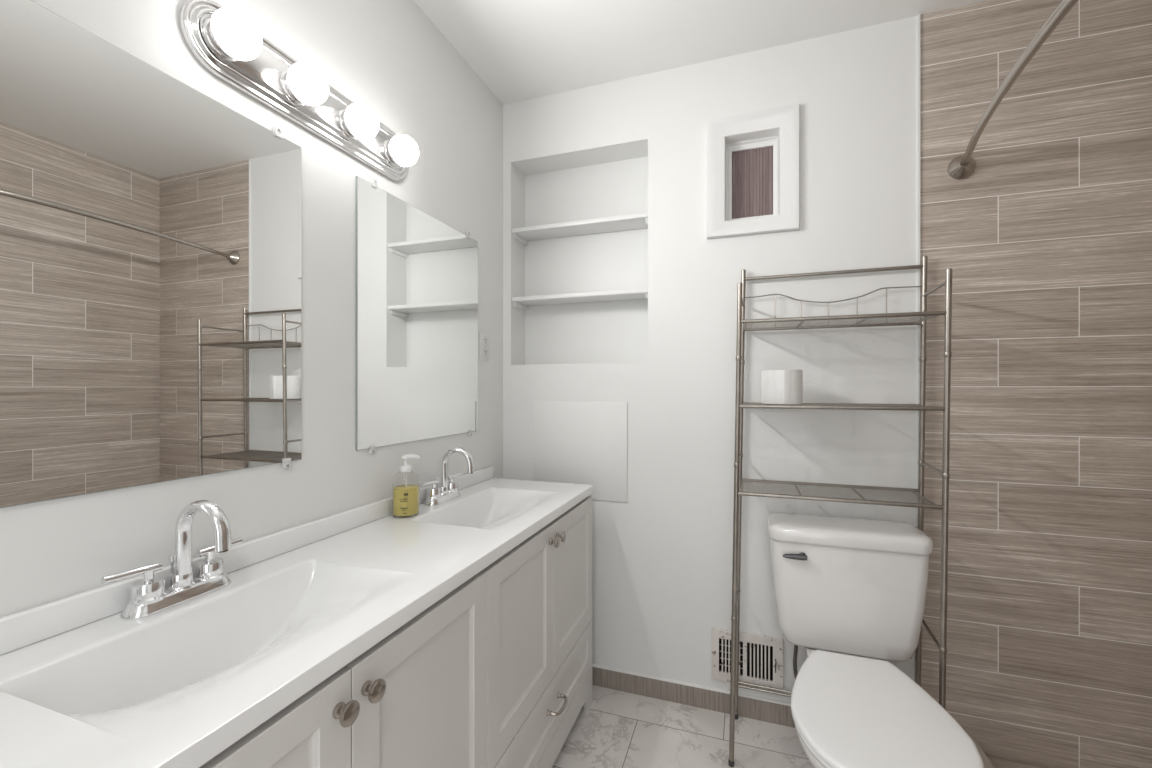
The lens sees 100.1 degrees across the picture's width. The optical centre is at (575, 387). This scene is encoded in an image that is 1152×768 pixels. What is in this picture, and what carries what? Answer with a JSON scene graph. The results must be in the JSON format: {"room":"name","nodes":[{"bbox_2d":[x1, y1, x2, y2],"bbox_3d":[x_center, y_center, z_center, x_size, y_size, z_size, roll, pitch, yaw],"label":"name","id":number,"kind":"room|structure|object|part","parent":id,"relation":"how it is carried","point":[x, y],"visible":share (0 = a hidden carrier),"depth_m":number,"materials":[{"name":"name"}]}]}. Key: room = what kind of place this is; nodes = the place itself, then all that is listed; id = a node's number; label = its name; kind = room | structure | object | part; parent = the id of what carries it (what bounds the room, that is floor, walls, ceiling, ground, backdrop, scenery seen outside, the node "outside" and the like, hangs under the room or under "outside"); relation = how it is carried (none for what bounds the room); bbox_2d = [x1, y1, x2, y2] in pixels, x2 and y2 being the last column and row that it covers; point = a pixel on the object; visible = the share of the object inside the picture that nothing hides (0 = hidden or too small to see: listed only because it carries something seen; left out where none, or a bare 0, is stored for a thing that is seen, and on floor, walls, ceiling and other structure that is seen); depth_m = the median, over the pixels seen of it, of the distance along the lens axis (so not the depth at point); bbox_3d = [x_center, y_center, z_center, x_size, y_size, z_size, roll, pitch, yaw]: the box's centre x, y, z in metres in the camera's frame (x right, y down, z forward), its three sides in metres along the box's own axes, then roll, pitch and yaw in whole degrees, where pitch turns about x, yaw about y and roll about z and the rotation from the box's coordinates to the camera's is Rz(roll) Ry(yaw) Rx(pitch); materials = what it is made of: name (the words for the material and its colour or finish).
{"room":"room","nodes":[
{"label":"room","id":0,"kind":"room"},
{"bbox_2d":[0,0,502,617],"bbox_3d":[-0.830,-0.011,0.781,0.100,2.438,3.230,0,0,19],"label":"wall","id":1,"kind":"structure","parent":0,"point":[388,57],"depth_m":1.21,"materials":[{"name":"paint"}]},
{"bbox_2d":[0,0,300,507],"bbox_3d":[-0.750,-0.199,0.842,0.012,0.768,0.627,0,0,19],"label":"wall mirror","id":2,"kind":"object","parent":1,"relation":"attached to","point":[150,227],"visible":1,"depth_m":0.82,"materials":[{"name":"silver metal"}]},
{"bbox_2d":[0,466,493,654],"bbox_3d":[-0.612,0.348,1.228,0.017,0.049,1.612,0,0,19],"label":"backsplash","id":3,"kind":"structure","parent":1,"relation":"attached to","point":[18,630],"depth_m":0.86,"materials":[{"name":"white stone"}]},
{"bbox_2d":[179,0,418,180],"bbox_3d":[-0.582,-0.686,1.178,0.108,0.138,0.636,0,0,19],"label":"vanity light","id":4,"kind":"object","parent":1,"relation":"attached to","point":[226,42],"visible":1,"depth_m":1.06,"materials":[{"name":"silver metal"}]},
{"bbox_3d":[-0.681,-0.680,0.940,0.024,0.076,0.076,0,0,19],"label":"bulb","id":5,"kind":"part","parent":4,"relation":"part of","materials":[{"name":"white glass"}]},
{"bbox_3d":[-0.641,-0.680,0.926,0.054,0.083,0.083,0,0,19],"label":"globe","id":6,"kind":"part","parent":4,"relation":"part of","materials":[{"name":"white glass"}]},
{"bbox_3d":[-0.628,-0.680,1.092,0.024,0.076,0.076,0,0,19],"label":"bulb","id":7,"kind":"part","parent":4,"relation":"part of","materials":[{"name":"white glass"}]},
{"bbox_3d":[-0.588,-0.680,1.078,0.054,0.083,0.083,0,0,19],"label":"globe","id":8,"kind":"part","parent":4,"relation":"part of","materials":[{"name":"white glass"}]},
{"bbox_3d":[-0.575,-0.680,1.244,0.024,0.076,0.076,0,0,19],"label":"bulb","id":9,"kind":"part","parent":4,"relation":"part of","materials":[{"name":"white glass"}]},
{"bbox_3d":[-0.535,-0.680,1.230,0.054,0.083,0.083,0,0,19],"label":"globe","id":10,"kind":"part","parent":4,"relation":"part of","materials":[{"name":"white glass"}]},
{"bbox_3d":[-0.522,-0.680,1.396,0.024,0.076,0.076,0,0,19],"label":"bulb","id":11,"kind":"part","parent":4,"relation":"part of","materials":[{"name":"white glass"}]},
{"bbox_3d":[-0.482,-0.680,1.382,0.054,0.083,0.083,0,0,19],"label":"globe","id":12,"kind":"part","parent":4,"relation":"part of","materials":[{"name":"white glass"}]},
{"bbox_2d":[356,176,477,453],"bbox_3d":[-0.487,-0.201,1.597,0.012,0.774,0.625,0,0,19],"label":"wall mirror","id":13,"kind":"object","parent":1,"relation":"attached to","point":[417,274],"visible":1,"depth_m":1.51,"materials":[{"name":"silver metal"}]},
{"bbox_2d":[479,332,488,359],"bbox_3d":[-0.368,-0.166,1.943,0.009,0.110,0.070,0,0,19],"label":"wall outlet","id":14,"kind":"object","parent":1,"relation":"attached to","point":[483,337],"visible":1,"depth_m":1.93,"materials":[{"name":"plastic"}]},
{"bbox_2d":[483,348,486,355],"bbox_3d":[-0.365,-0.142,1.942,0.002,0.030,0.032,0,0,19],"label":"socket","id":15,"kind":"object","parent":14,"relation":"attached to","point":[484,349],"depth_m":1.94,"materials":[{"name":"plastic"}]},
{"bbox_2d":[414,0,987,104],"bbox_3d":[0.300,-1.270,0.414,2.476,0.080,3.280,0,0,19],"label":"ceiling","id":16,"kind":"structure","parent":0,"point":[522,50],"depth_m":1.66,"materials":[{"name":"paint"}]},
{"bbox_2d":[552,685,1034,767],"bbox_3d":[0.292,1.222,0.391,2.476,0.090,3.230,0,0,19],"label":"floor","id":17,"kind":"structure","parent":0,"point":[620,729],"depth_m":1.66,"materials":[{"name":"tile"}]},
{"bbox_2d":[200,496,591,767],"bbox_3d":[-0.391,0.806,1.158,0.470,0.802,1.600,0,0,19],"label":"vanity cabinet","id":18,"kind":"object","parent":17,"relation":"on","point":[496,672],"visible":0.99,"depth_m":1.04,"materials":[{"name":"paint"}]},
{"bbox_3d":[-0.406,0.650,0.528,0.018,0.468,0.399,0,0,19],"label":"door","id":19,"kind":"part","parent":18,"relation":"part of","materials":[{"name":"paint"}]},
{"bbox_2d":[0,466,592,767],"bbox_3d":[-0.409,0.424,1.158,0.446,0.202,1.612,0,0,19],"label":"countertop","id":20,"kind":"structure","parent":18,"relation":"on","point":[82,685],"depth_m":0.77,"materials":[{"name":"white stone"}]},
{"bbox_2d":[101,500,241,619],"bbox_3d":[-0.696,0.283,0.845,0.170,0.178,0.166,0,0,-28],"label":"faucet","id":21,"kind":"object","parent":20,"relation":"on","point":[150,596],"visible":1,"depth_m":0.83,"materials":[{"name":"silver metal"}]},
{"bbox_3d":[-0.723,0.303,0.788,0.014,0.015,0.077,0,0,25],"label":"lever","id":22,"kind":"part","parent":21,"relation":"part of","materials":[{"name":"silver metal"}]},
{"bbox_3d":[-0.715,0.329,0.806,0.049,0.050,0.049,0,0,19],"label":"handle","id":23,"kind":"part","parent":21,"relation":"part of","materials":[{"name":"silver metal"}]},
{"bbox_3d":[-0.719,0.329,0.859,0.010,0.063,0.010,0,0,19],"label":"drain rod","id":24,"kind":"part","parent":21,"relation":"part of","materials":[{"name":"silver metal"}]},
{"bbox_3d":[-0.699,0.361,0.852,0.055,0.022,0.168,0,0,19],"label":"plate","id":25,"kind":"part","parent":21,"relation":"part of","materials":[{"name":"silver metal"}]},
{"bbox_3d":[-0.644,0.262,0.833,0.117,0.136,0.026,0,0,19],"label":"spout","id":26,"kind":"part","parent":21,"relation":"part of","materials":[{"name":"silver metal"}]},
{"bbox_3d":[-0.682,0.329,0.898,0.049,0.050,0.049,0,0,19],"label":"handle","id":27,"kind":"part","parent":21,"relation":"part of","materials":[{"name":"silver metal"}]},
{"bbox_3d":[-0.676,0.303,0.917,0.014,0.015,0.076,0,0,21],"label":"lever","id":28,"kind":"part","parent":21,"relation":"part of","materials":[{"name":"silver metal"}]},
{"bbox_2d":[392,454,419,517],"bbox_3d":[-0.496,0.284,1.407,0.074,0.177,0.074,0,0,19],"label":"soap bottle","id":29,"kind":"object","parent":20,"relation":"on","point":[405,486],"visible":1,"depth_m":1.38,"materials":[{"name":"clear plastic"}]},
{"bbox_2d":[419,447,473,505],"bbox_3d":[-0.438,0.283,1.587,0.170,0.178,0.166,0,0,-28],"label":"faucet","id":30,"kind":"object","parent":20,"relation":"on","point":[447,491],"visible":1,"depth_m":1.57,"materials":[{"name":"silver metal"}]},
{"bbox_3d":[-0.465,0.303,1.529,0.014,0.015,0.077,0,0,25],"label":"lever","id":31,"kind":"part","parent":30,"relation":"part of","materials":[{"name":"silver metal"}]},
{"bbox_3d":[-0.457,0.329,1.547,0.049,0.050,0.049,0,0,19],"label":"handle","id":32,"kind":"part","parent":30,"relation":"part of","materials":[{"name":"silver metal"}]},
{"bbox_3d":[-0.441,0.361,1.593,0.055,0.022,0.168,0,0,19],"label":"plate","id":33,"kind":"part","parent":30,"relation":"part of","materials":[{"name":"silver metal"}]},
{"bbox_3d":[-0.424,0.329,1.640,0.049,0.050,0.049,0,0,19],"label":"handle","id":34,"kind":"part","parent":30,"relation":"part of","materials":[{"name":"silver metal"}]},
{"bbox_3d":[-0.418,0.303,1.659,0.014,0.015,0.076,0,0,21],"label":"lever","id":35,"kind":"part","parent":30,"relation":"part of","materials":[{"name":"silver metal"}]},
{"bbox_3d":[-0.386,0.262,1.575,0.117,0.136,0.026,0,0,19],"label":"spout","id":36,"kind":"part","parent":30,"relation":"part of","materials":[{"name":"silver metal"}]},
{"bbox_3d":[-0.327,0.461,0.684,0.028,0.033,0.033,0,0,19],"label":"knob","id":37,"kind":"part","parent":18,"relation":"part of","materials":[{"name":"silver metal"}]},
{"bbox_3d":[-0.309,0.461,0.735,0.028,0.033,0.033,0,0,19],"label":"knob","id":38,"kind":"part","parent":18,"relation":"part of","materials":[{"name":"silver metal"}]},
{"bbox_3d":[-0.275,0.650,0.906,0.018,0.468,0.398,0,0,19],"label":"door","id":39,"kind":"part","parent":18,"relation":"part of","materials":[{"name":"paint"}]},
{"bbox_3d":[-0.143,0.650,1.284,0.018,0.468,0.398,0,0,19],"label":"door","id":40,"kind":"part","parent":18,"relation":"part of","materials":[{"name":"paint"}]},
{"bbox_3d":[-0.077,0.974,1.473,0.018,0.171,0.798,0,0,19],"label":"drawer","id":41,"kind":"part","parent":18,"relation":"part of","materials":[{"name":"paint"}]},
{"bbox_3d":[-0.064,0.461,1.440,0.028,0.033,0.033,0,0,19],"label":"knob","id":42,"kind":"part","parent":18,"relation":"part of","materials":[{"name":"silver metal"}]},
{"bbox_3d":[-0.053,0.972,1.478,0.042,0.019,0.107,0,0,19],"label":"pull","id":43,"kind":"part","parent":18,"relation":"part of","materials":[{"name":"silver metal"}]},
{"bbox_3d":[-0.046,0.461,1.491,0.028,0.033,0.033,0,0,19],"label":"knob","id":44,"kind":"part","parent":18,"relation":"part of","materials":[{"name":"silver metal"}]},
{"bbox_3d":[-0.011,0.650,1.662,0.018,0.468,0.398,0,0,19],"label":"door","id":45,"kind":"part","parent":18,"relation":"part of","materials":[{"name":"paint"}]},
{"bbox_2d":[728,256,951,766],"bbox_3d":[0.815,0.390,1.557,0.610,1.635,0.255,0,0,19],"label":"storage rack","id":46,"kind":"object","parent":17,"relation":"on","point":[743,324],"visible":0.9,"depth_m":1.53,"materials":[{"name":"silver metal"}]},
{"bbox_3d":[0.509,0.431,1.538,0.041,1.528,0.018,0,0,19],"label":"post","id":47,"kind":"part","parent":46,"relation":"part of","materials":[{"name":"silver metal"}]},
{"bbox_3d":[0.596,0.384,1.758,0.043,1.623,0.018,0,0,19],"label":"post","id":48,"kind":"part","parent":46,"relation":"part of","materials":[{"name":"silver metal"}]},
{"bbox_2d":[761,370,802,403],"bbox_3d":[0.681,-0.002,1.597,0.126,0.111,0.132,0,0,19],"label":"toilet roll","id":49,"kind":"object","parent":46,"relation":"on","point":[777,386],"visible":1,"depth_m":1.54,"materials":[{"name":"paper"}]},
{"bbox_2d":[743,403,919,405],"bbox_3d":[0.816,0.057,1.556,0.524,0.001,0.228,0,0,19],"label":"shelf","id":50,"kind":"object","parent":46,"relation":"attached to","point":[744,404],"depth_m":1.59,"materials":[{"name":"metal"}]},
{"bbox_2d":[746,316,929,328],"bbox_3d":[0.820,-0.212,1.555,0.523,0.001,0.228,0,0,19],"label":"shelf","id":51,"kind":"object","parent":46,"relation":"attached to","point":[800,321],"depth_m":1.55,"materials":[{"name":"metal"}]},
{"bbox_2d":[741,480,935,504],"bbox_3d":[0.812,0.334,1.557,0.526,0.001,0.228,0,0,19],"label":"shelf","id":52,"kind":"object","parent":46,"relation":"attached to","point":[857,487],"depth_m":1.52,"materials":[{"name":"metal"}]},
{"bbox_2d":[738,479,943,508],"bbox_3d":[0.818,0.337,1.555,0.568,0.012,0.248,0,0,19],"label":"shelf","id":53,"kind":"object","parent":46,"relation":"attached to","point":[920,490],"depth_m":1.52,"materials":[{"name":"silver metal"}]},
{"bbox_2d":[739,402,945,410],"bbox_3d":[0.822,0.059,1.554,0.567,0.012,0.248,0,0,19],"label":"shelf","id":54,"kind":"object","parent":46,"relation":"attached to","point":[842,406],"depth_m":1.47,"materials":[{"name":"silver metal"}]},
{"bbox_2d":[741,311,946,330],"bbox_3d":[0.826,-0.209,1.552,0.566,0.012,0.248,0,0,19],"label":"shelf","id":55,"kind":"object","parent":46,"relation":"attached to","point":[745,323],"depth_m":1.53,"materials":[{"name":"silver metal"}]},
{"bbox_3d":[1.125,0.384,1.574,0.036,1.623,0.018,0,0,19],"label":"post","id":56,"kind":"part","parent":46,"relation":"part of","materials":[{"name":"silver metal"}]},
{"bbox_3d":[1.035,0.431,1.355,0.035,1.528,0.018,0,0,19],"label":"post","id":57,"kind":"part","parent":46,"relation":"part of","materials":[{"name":"silver metal"}]},
{"bbox_2d":[767,512,983,767],"bbox_3d":[0.768,0.820,1.294,0.449,0.775,0.783,0,0,19],"label":"toilet","id":58,"kind":"object","parent":17,"relation":"on","point":[850,592],"visible":1,"depth_m":1.42,"materials":[{"name":"white ceramic"}]},
{"bbox_3d":[0.682,0.527,1.506,0.070,0.024,0.026,0,0,19],"label":"flush lever","id":59,"kind":"part","parent":58,"relation":"part of","materials":[{"name":"silver metal"}]},
{"bbox_3d":[0.742,1.011,1.230,0.359,0.394,0.629,0,0,19],"label":"bowl","id":60,"kind":"part","parent":58,"relation":"part of","materials":[{"name":"white ceramic"}]},
{"bbox_3d":[0.721,0.806,1.171,0.370,0.014,0.515,0,0,19],"label":"seat","id":61,"kind":"part","parent":58,"relation":"part of","materials":[{"name":"white plastic"}]},
{"bbox_3d":[0.858,0.659,1.552,0.433,0.340,0.181,0,0,19],"label":"tank","id":62,"kind":"part","parent":58,"relation":"part of","materials":[{"name":"white ceramic"}]},
{"bbox_3d":[0.858,0.460,1.550,0.449,0.056,0.200,0,0,19],"label":"tank lid","id":63,"kind":"part","parent":58,"relation":"part of","materials":[{"name":"white ceramic"}]},
{"bbox_3d":[0.721,0.788,1.170,0.374,0.018,0.519,0,0,19],"label":"seat lid","id":64,"kind":"part","parent":58,"relation":"part of","materials":[{"name":"white plastic"}]},
{"bbox_2d":[503,0,1151,767],"bbox_3d":[0.785,-0.011,1.807,2.276,2.438,0.170,0,0,19],"label":"wall","id":65,"kind":"structure","parent":0,"point":[662,557],"depth_m":1.61,"materials":[{"name":"paint"}]},
{"bbox_2d":[533,402,626,501],"bbox_3d":[0.012,0.258,1.983,0.406,0.396,0.007,0,0,19],"label":"access panel","id":66,"kind":"object","parent":65,"relation":"attached to","point":[574,442],"visible":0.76,"depth_m":1.97,"materials":[{"name":"paint"}]},
{"bbox_2d":[512,213,647,245],"bbox_3d":[0.024,-0.671,2.059,0.596,0.036,0.137,0,0,19],"label":"niche shelf","id":67,"kind":"object","parent":65,"relation":"attached to","point":[523,235],"visible":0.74,"depth_m":2.04,"materials":[{"name":"white paint"}]},
{"bbox_2d":[512,288,647,309],"bbox_3d":[0.024,-0.373,2.059,0.596,0.036,0.137,0,0,19],"label":"niche shelf","id":68,"kind":"object","parent":65,"relation":"attached to","point":[524,302],"visible":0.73,"depth_m":2.02,"materials":[{"name":"white paint"}]},
{"bbox_2d":[592,664,790,705],"bbox_3d":[0.404,1.130,1.846,1.531,0.007,0.008,0,0,19],"label":"trim","id":69,"kind":"structure","parent":65,"relation":"attached to","point":[593,665],"depth_m":1.83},
{"bbox_2d":[592,667,794,727],"bbox_3d":[0.404,1.171,1.845,1.531,0.074,0.009,0,0,19],"label":"baseboard","id":70,"kind":"structure","parent":65,"relation":"attached to","point":[770,712],"depth_m":1.83,"materials":[{"name":"tile"}]},
{"bbox_2d":[712,628,782,692],"bbox_3d":[0.639,0.995,1.807,0.246,0.188,0.131,0,0,19],"label":"air vent","id":71,"kind":"object","parent":65,"relation":"in","point":[760,656],"visible":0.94,"depth_m":1.78,"materials":[{"name":"metal"}]},
{"bbox_2d":[707,104,799,238],"bbox_3d":[0.654,-0.779,1.795,0.318,0.441,0.104,0,0,19],"label":"window","id":72,"kind":"structure","parent":65,"relation":"in","point":[753,158],"depth_m":1.79,"materials":[{"name":"white paint"}]},
{"bbox_3d":[0.665,-0.775,1.827,0.188,0.314,0.028,0,0,19],"label":"frame","id":73,"kind":"part","parent":72,"relation":"part of","materials":[{"name":"white paint"}]},
{"bbox_3d":[0.671,-0.776,1.838,0.147,0.259,0.012,0,0,19],"label":"pane","id":74,"kind":"part","parent":72,"relation":"part of","materials":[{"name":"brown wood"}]},
{"bbox_2d":[917,14,919,526],"bbox_3d":[1.131,-0.011,1.593,0.009,2.438,0.007,0,0,19],"label":"trim","id":75,"kind":"structure","parent":65,"relation":"attached to","point":[918,15],"depth_m":1.59,"materials":[{"name":"white paint"}]},
{"bbox_2d":[969,735,993,767],"bbox_3d":[0.959,1.161,0.863,0.146,0.092,1.500,0,0,19],"label":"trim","id":76,"kind":"structure","parent":65,"relation":"attached to","point":[987,764],"depth_m":1.46,"materials":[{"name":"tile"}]},
{"bbox_2d":[947,0,1077,179],"bbox_3d":[0.963,-0.709,0.861,0.146,0.075,1.499,0,0,19],"label":"shower rod","id":77,"kind":"object","parent":65,"relation":"attached to","point":[960,167],"visible":1,"depth_m":1.12,"materials":[{"name":"metal"}]}
]}

